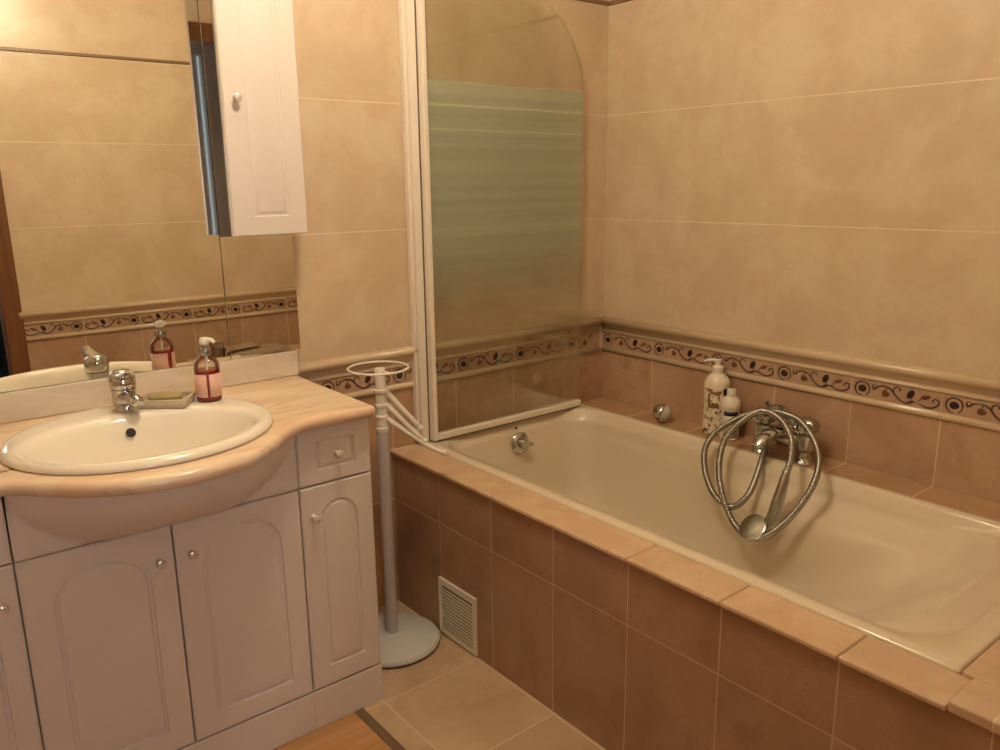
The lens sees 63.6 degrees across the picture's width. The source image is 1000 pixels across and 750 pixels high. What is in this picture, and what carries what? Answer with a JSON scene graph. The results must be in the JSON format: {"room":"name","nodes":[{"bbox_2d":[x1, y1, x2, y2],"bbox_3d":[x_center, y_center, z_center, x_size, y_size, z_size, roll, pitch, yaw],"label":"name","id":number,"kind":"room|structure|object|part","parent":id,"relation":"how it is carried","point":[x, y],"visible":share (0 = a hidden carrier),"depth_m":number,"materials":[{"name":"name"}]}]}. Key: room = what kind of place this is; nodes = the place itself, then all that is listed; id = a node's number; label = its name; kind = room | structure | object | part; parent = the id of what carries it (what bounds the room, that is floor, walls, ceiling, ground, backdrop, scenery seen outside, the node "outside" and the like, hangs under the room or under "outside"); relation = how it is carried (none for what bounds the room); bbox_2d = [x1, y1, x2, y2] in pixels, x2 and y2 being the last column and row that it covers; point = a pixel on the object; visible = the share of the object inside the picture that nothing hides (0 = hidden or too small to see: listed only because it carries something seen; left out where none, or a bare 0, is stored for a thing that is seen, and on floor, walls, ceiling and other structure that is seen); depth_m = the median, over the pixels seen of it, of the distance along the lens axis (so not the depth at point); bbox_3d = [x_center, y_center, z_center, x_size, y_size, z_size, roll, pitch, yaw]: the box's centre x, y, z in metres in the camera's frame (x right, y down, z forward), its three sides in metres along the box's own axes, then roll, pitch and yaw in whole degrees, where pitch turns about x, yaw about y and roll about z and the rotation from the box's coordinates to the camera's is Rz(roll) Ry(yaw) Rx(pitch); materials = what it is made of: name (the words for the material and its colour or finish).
{"room":"bathroom","nodes":[
{"label":"bathroom","id":0,"kind":"room"},
{"bbox_2d":[197,0,608,607],"bbox_3d":[-0.705,-0.390,2.210,2.720,2.460,0.120,-11,17,-38],"label":"wall","id":1,"kind":"structure","parent":0,"point":[351,262],"depth_m":2.52,"materials":[{"name":"beige tile"}]},
{"bbox_2d":[0,0,230,392],"bbox_3d":[-1.051,-0.526,1.801,0.810,1.120,0.010,-11,17,-38],"label":"mirror","id":2,"kind":"object","parent":1,"relation":"attached to","point":[110,252],"visible":1,"depth_m":1.91,"materials":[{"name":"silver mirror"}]},
{"bbox_2d":[0,350,298,423],"bbox_3d":[-0.969,0.040,1.995,1.000,0.070,0.021,-11,17,-38],"label":"backsplash","id":3,"kind":"structure","parent":1,"relation":"attached to","point":[31,403],"depth_m":2.03,"materials":[{"name":"stone"}]},
{"bbox_2d":[197,0,307,236],"bbox_3d":[-0.620,-0.719,2.034,0.202,0.721,0.136,-11,17,-38],"label":"upper cabinet","id":4,"kind":"object","parent":1,"relation":"attached to","point":[248,46],"visible":1,"depth_m":2.01,"materials":[{"name":"white wood"}]},
{"bbox_2d":[197,0,231,235],"bbox_3d":[-0.710,-0.708,1.988,0.003,0.720,0.084,-11,17,-38],"label":"mirror","id":5,"kind":"object","parent":4,"relation":"attached to","point":[206,19],"depth_m":1.99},
{"bbox_3d":[-0.637,-0.673,1.956,0.021,0.021,0.024,-11,17,-38],"label":"knob","id":6,"kind":"part","parent":4,"relation":"part of","materials":[{"name":"metal"}]},
{"bbox_2d":[219,234,300,358],"bbox_3d":[-0.650,-0.217,2.199,0.202,0.326,0.007,-11,17,-38],"label":"mirror","id":7,"kind":"object","parent":1,"relation":"attached to","point":[259,279],"visible":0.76,"depth_m":2.19,"materials":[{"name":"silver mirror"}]},
{"bbox_2d":[298,317,602,397],"bbox_3d":[-0.098,-0.059,2.694,1.237,0.133,0.024,-11,17,-38],"label":"trim","id":8,"kind":"structure","parent":1,"relation":"attached to","point":[481,354],"depth_m":2.69,"materials":[{"name":"beige tile"}]},
{"bbox_2d":[579,0,608,5],"bbox_3d":[-0.628,-1.099,2.030,2.600,0.014,0.007,-11,17,-38],"label":"trim","id":9,"kind":"structure","parent":1,"relation":"attached to","point":[602,2],"depth_m":2.79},
{"bbox_2d":[273,601,605,749],"bbox_3d":[0.005,1.045,1.667,2.720,0.100,2.090,-11,17,-38],"label":"floor","id":10,"kind":"structure","parent":0,"point":[450,699],"depth_m":2.10,"materials":[{"name":"tile"}]},
{"bbox_2d":[0,497,42,749],"bbox_3d":[-1.131,0.590,1.702,0.189,0.797,0.448,-11,17,-38],"label":"vanity cabinet","id":11,"kind":"object","parent":10,"relation":"on","point":[19,725],"visible":0.97,"depth_m":1.58,"materials":[{"name":"white wood"}]},
{"bbox_3d":[-0.951,0.447,1.540,0.021,0.021,0.024,-11,17,-38],"label":"knob","id":12,"kind":"part","parent":11,"relation":"part of","materials":[{"name":"silver metal"}]},
{"bbox_3d":[-1.015,0.306,1.483,0.186,0.142,0.018,-11,17,-38],"label":"drawer","id":13,"kind":"part","parent":11,"relation":"part of","materials":[{"name":"white wood"}]},
{"bbox_2d":[1,435,316,749],"bbox_3d":[-0.785,0.541,1.888,0.591,0.797,0.585,-11,17,-38],"label":"vanity cabinet","id":14,"kind":"object","parent":10,"relation":"on","point":[176,618],"visible":0.9,"depth_m":1.75,"materials":[{"name":"white wood"}]},
{"bbox_3d":[-0.823,0.603,1.710,0.292,0.540,0.018,-11,17,-38],"label":"door","id":15,"kind":"part","parent":14,"relation":"part of","materials":[{"name":"white wood"}]},
{"bbox_3d":[-0.724,0.402,1.718,0.021,0.021,0.024,-11,17,-38],"label":"knob","id":16,"kind":"part","parent":14,"relation":"part of","materials":[{"name":"silver metal"}]},
{"bbox_2d":[0,375,375,497],"bbox_3d":[-0.776,0.142,1.776,1.000,0.030,0.631,-11,17,-38],"label":"countertop","id":17,"kind":"structure","parent":14,"relation":"on","point":[297,405],"depth_m":1.67,"materials":[{"name":"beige stone"}]},
{"bbox_2d":[108,368,143,411],"bbox_3d":[-0.864,0.033,1.868,0.060,0.107,0.126,-11,17,-38],"label":"tap","id":18,"kind":"object","parent":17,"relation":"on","point":[122,382],"visible":1,"depth_m":1.86,"materials":[{"name":"silver metal"}]},
{"bbox_3d":[-0.868,0.007,1.867,0.059,0.056,0.114,-11,17,-38],"label":"lever","id":19,"kind":"part","parent":18,"relation":"part of","materials":[{"name":"silver metal"}]},
{"bbox_3d":[-0.853,0.062,1.861,0.048,0.044,0.090,-11,17,-38],"label":"spout","id":20,"kind":"part","parent":18,"relation":"part of","materials":[{"name":"silver metal"}]},
{"bbox_2d":[0,397,272,474],"bbox_3d":[-0.776,0.184,1.778,0.550,0.149,0.504,-11,17,-38],"label":"washbasin","id":21,"kind":"object","parent":17,"relation":"in","point":[101,440],"visible":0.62,"depth_m":1.81,"materials":[{"name":"beige ceramic"}]},
{"bbox_2d":[141,391,195,408],"bbox_3d":[-0.801,0.060,1.935,0.118,0.020,0.084,-2,13,-5],"label":"soap dish","id":22,"kind":"object","parent":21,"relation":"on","point":[189,396],"visible":0.7,"depth_m":1.90,"materials":[{"name":"beige ceramic"}]},
{"bbox_2d":[147,392,183,399],"bbox_3d":[-0.801,0.051,1.932,0.080,0.017,0.048,-2,13,-5],"label":"soap bar","id":23,"kind":"object","parent":22,"relation":"in","point":[158,395],"visible":0.87,"depth_m":1.92,"materials":[{"name":"yellow wax"}]},
{"bbox_2d":[193,337,222,401],"bbox_3d":[-0.712,-0.016,1.957,0.062,0.156,0.062,-11,17,-38],"label":"soap dispenser","id":24,"kind":"object","parent":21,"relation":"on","point":[208,384],"visible":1,"depth_m":1.94,"materials":[{"name":"clear plastic"}]},
{"bbox_2d":[193,355,221,401],"bbox_3d":[-0.712,0.003,1.962,0.060,0.117,0.060,-11,17,-38],"label":"bottle","id":25,"kind":"object","parent":24,"relation":"attached to","point":[208,384],"depth_m":1.95,"materials":[{"name":"clear plastic"}]},
{"bbox_3d":[-0.671,0.391,1.760,0.021,0.021,0.024,-11,17,-38],"label":"knob","id":26,"kind":"part","parent":14,"relation":"part of","materials":[{"name":"silver metal"}]},
{"bbox_3d":[-0.593,0.558,1.890,0.292,0.540,0.018,-11,17,-38],"label":"door","id":27,"kind":"part","parent":14,"relation":"part of","materials":[{"name":"white wood"}]},
{"bbox_2d":[295,418,382,728],"bbox_3d":[-0.521,0.469,2.180,0.197,0.797,0.448,-11,17,-38],"label":"vanity cabinet","id":28,"kind":"object","parent":10,"relation":"on","point":[334,473],"visible":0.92,"depth_m":2.02,"materials":[{"name":"white wood"}]},
{"bbox_3d":[-0.443,0.346,1.938,0.021,0.021,0.024,-11,17,-38],"label":"knob","id":29,"kind":"part","parent":28,"relation":"part of","materials":[{"name":"silver metal"}]},
{"bbox_3d":[-0.406,0.185,1.960,0.194,0.142,0.018,-11,17,-38],"label":"drawer","id":30,"kind":"part","parent":28,"relation":"part of","materials":[{"name":"white wood"}]},
{"bbox_3d":[-0.389,0.190,1.947,0.021,0.021,0.024,-11,17,-38],"label":"knob","id":31,"kind":"part","parent":28,"relation":"part of","materials":[{"name":"silver metal"}]},
{"bbox_3d":[-0.401,0.520,2.040,0.194,0.540,0.018,-11,17,-38],"label":"door","id":32,"kind":"part","parent":28,"relation":"part of","materials":[{"name":"white wood"}]},
{"bbox_2d":[355,708,405,749],"bbox_3d":[0.129,1.024,1.528,0.024,0.005,1.650,-11,17,-38],"label":"trim","id":33,"kind":"structure","parent":10,"relation":"on","point":[362,713],"depth_m":2.05,"materials":[{"name":"brown metal"}]},
{"bbox_2d":[347,360,447,668],"bbox_3d":[-0.331,0.397,2.349,0.286,0.855,0.286,-11,17,-38],"label":"towel stand","id":34,"kind":"object","parent":10,"relation":"on","point":[406,639],"visible":0.95,"depth_m":2.34,"materials":[{"name":"grey paint"}]},
{"bbox_3d":[-0.274,0.097,2.277,0.105,0.117,0.017,-1,13,0],"label":"arm","id":35,"kind":"part","parent":34,"relation":"part of","materials":[{"name":"white plastic"}]},
{"bbox_3d":[-0.269,0.135,2.281,0.115,0.117,0.017,1,13,5],"label":"arm","id":36,"kind":"part","parent":34,"relation":"part of","materials":[{"name":"white plastic"}]},
{"bbox_3d":[-0.240,0.173,2.288,0.169,0.113,0.019,0,13,4],"label":"arm","id":37,"kind":"part","parent":34,"relation":"part of","materials":[{"name":"white plastic"}]},
{"bbox_2d":[390,398,999,749],"bbox_3d":[0.655,0.561,2.155,0.965,0.600,2.000,-11,17,-38],"label":"surround","id":38,"kind":"object","parent":10,"relation":"on","point":[636,643],"depth_m":1.84,"materials":[{"name":"tile"}]},
{"bbox_2d":[438,576,477,656],"bbox_3d":[-0.126,0.718,2.410,0.008,0.184,0.186,-11,17,-38],"label":"ventilation grille","id":39,"kind":"object","parent":38,"relation":"attached to","point":[457,608],"visible":1,"depth_m":2.40,"materials":[{"name":"white plastic"}]},
{"bbox_3d":[0.566,0.132,2.812,0.066,0.066,0.066,-11,17,-38],"label":"ledge knob","id":40,"kind":"part","parent":38,"relation":"part of","materials":[{"name":"silver metal"}]},
{"bbox_2d":[419,403,999,674],"bbox_3d":[0.539,0.498,2.261,0.725,0.405,1.664,-11,17,-38],"label":"bathtub","id":41,"kind":"object","parent":38,"relation":"on","point":[920,578],"visible":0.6,"depth_m":2.23,"materials":[{"name":"white ceramic"}]},
{"bbox_2d":[398,0,582,441],"bbox_3d":[0.003,-0.553,2.637,0.696,1.479,0.062,-11,17,-38],"label":"screen","id":42,"kind":"object","parent":41,"relation":"on","point":[438,221],"visible":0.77,"depth_m":2.53,"materials":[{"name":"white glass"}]},
{"bbox_3d":[-0.221,-0.478,2.445,0.016,1.419,0.026,-11,17,-38],"label":"rail","id":43,"kind":"part","parent":42,"relation":"part of","materials":[{"name":"white metal"}]},
{"bbox_3d":[0.035,-0.531,2.644,0.644,1.384,0.006,-11,17,-38],"label":"glass pane","id":44,"kind":"part","parent":42,"relation":"part of","materials":[{"name":"clear glass"}]},
{"bbox_3d":[0.045,0.150,2.805,0.642,0.021,0.022,-11,17,-38],"label":"rail","id":45,"kind":"part","parent":42,"relation":"part of","materials":[{"name":"white metal"}]},
{"bbox_3d":[0.090,0.237,2.803,0.053,0.036,0.025,-11,17,-38],"label":"overflow handle","id":46,"kind":"part","parent":41,"relation":"part of","materials":[{"name":"silver metal"}]},
{"bbox_2d":[702,358,730,435],"bbox_3d":[0.717,0.069,2.667,0.084,0.253,0.085,-11,17,-38],"label":"lotion bottle","id":47,"kind":"object","parent":38,"relation":"on","point":[716,384],"visible":0.88,"depth_m":2.64,"materials":[{"name":"white plastic"}]},
{"bbox_2d":[720,388,740,440],"bbox_3d":[0.748,0.126,2.616,0.064,0.166,0.064,-11,17,-38],"label":"lotion bottle","id":48,"kind":"object","parent":38,"relation":"on","point":[730,404],"visible":0.8,"depth_m":2.59,"materials":[{"name":"white plastic"}]},
{"bbox_2d":[751,400,819,465],"bbox_3d":[0.822,0.172,2.408,0.170,0.172,0.212,-11,17,-38],"label":"mixer","id":49,"kind":"object","parent":38,"relation":"on","point":[764,431],"visible":0.75,"depth_m":2.38,"materials":[{"name":"silver metal"}]},
{"bbox_2d":[701,407,822,541],"bbox_3d":[0.745,0.278,2.352,0.237,0.346,0.408,-11,17,-38],"label":"shower","id":50,"kind":"object","parent":49,"relation":"attached to","point":[754,528],"visible":1,"depth_m":2.30,"materials":[{"name":"silver metal"}]},
{"bbox_3d":[0.773,0.351,2.252,0.079,0.175,0.041,-2,13,-6],"label":"handle","id":51,"kind":"part","parent":50,"relation":"part of","materials":[{"name":"silver metal"}]},
{"bbox_3d":[0.813,0.124,2.483,0.077,0.048,0.069,-11,17,-38],"label":"handle","id":52,"kind":"part","parent":49,"relation":"part of","materials":[{"name":"silver metal"}]},
{"bbox_3d":[0.809,0.181,2.397,0.133,0.054,0.084,-11,17,-38],"label":"spout","id":53,"kind":"part","parent":49,"relation":"part of","materials":[{"name":"silver metal"}]},
{"bbox_3d":[0.903,0.148,2.375,0.077,0.048,0.069,-11,17,-38],"label":"handle","id":54,"kind":"part","parent":49,"relation":"part of","materials":[{"name":"silver metal"}]},
{"bbox_2d":[602,0,999,503],"bbox_3d":[1.065,-0.427,2.271,0.120,2.460,2.240,-11,17,-38],"label":"wall","id":55,"kind":"structure","parent":0,"point":[820,175],"depth_m":2.34,"materials":[{"name":"beige tile"}]},
{"bbox_2d":[609,0,630,4],"bbox_3d":[1.009,-1.127,2.062,0.007,0.014,1.993,-11,17,-38],"label":"trim","id":56,"kind":"structure","parent":55,"relation":"attached to","point":[612,2],"depth_m":2.79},
{"bbox_2d":[601,316,999,431],"bbox_3d":[1.015,0.013,2.329,0.024,0.133,2.000,-11,17,-38],"label":"trim","id":57,"kind":"structure","parent":55,"relation":"attached to","point":[970,400],"depth_m":2.40,"materials":[{"name":"beige tile"}]}
]}

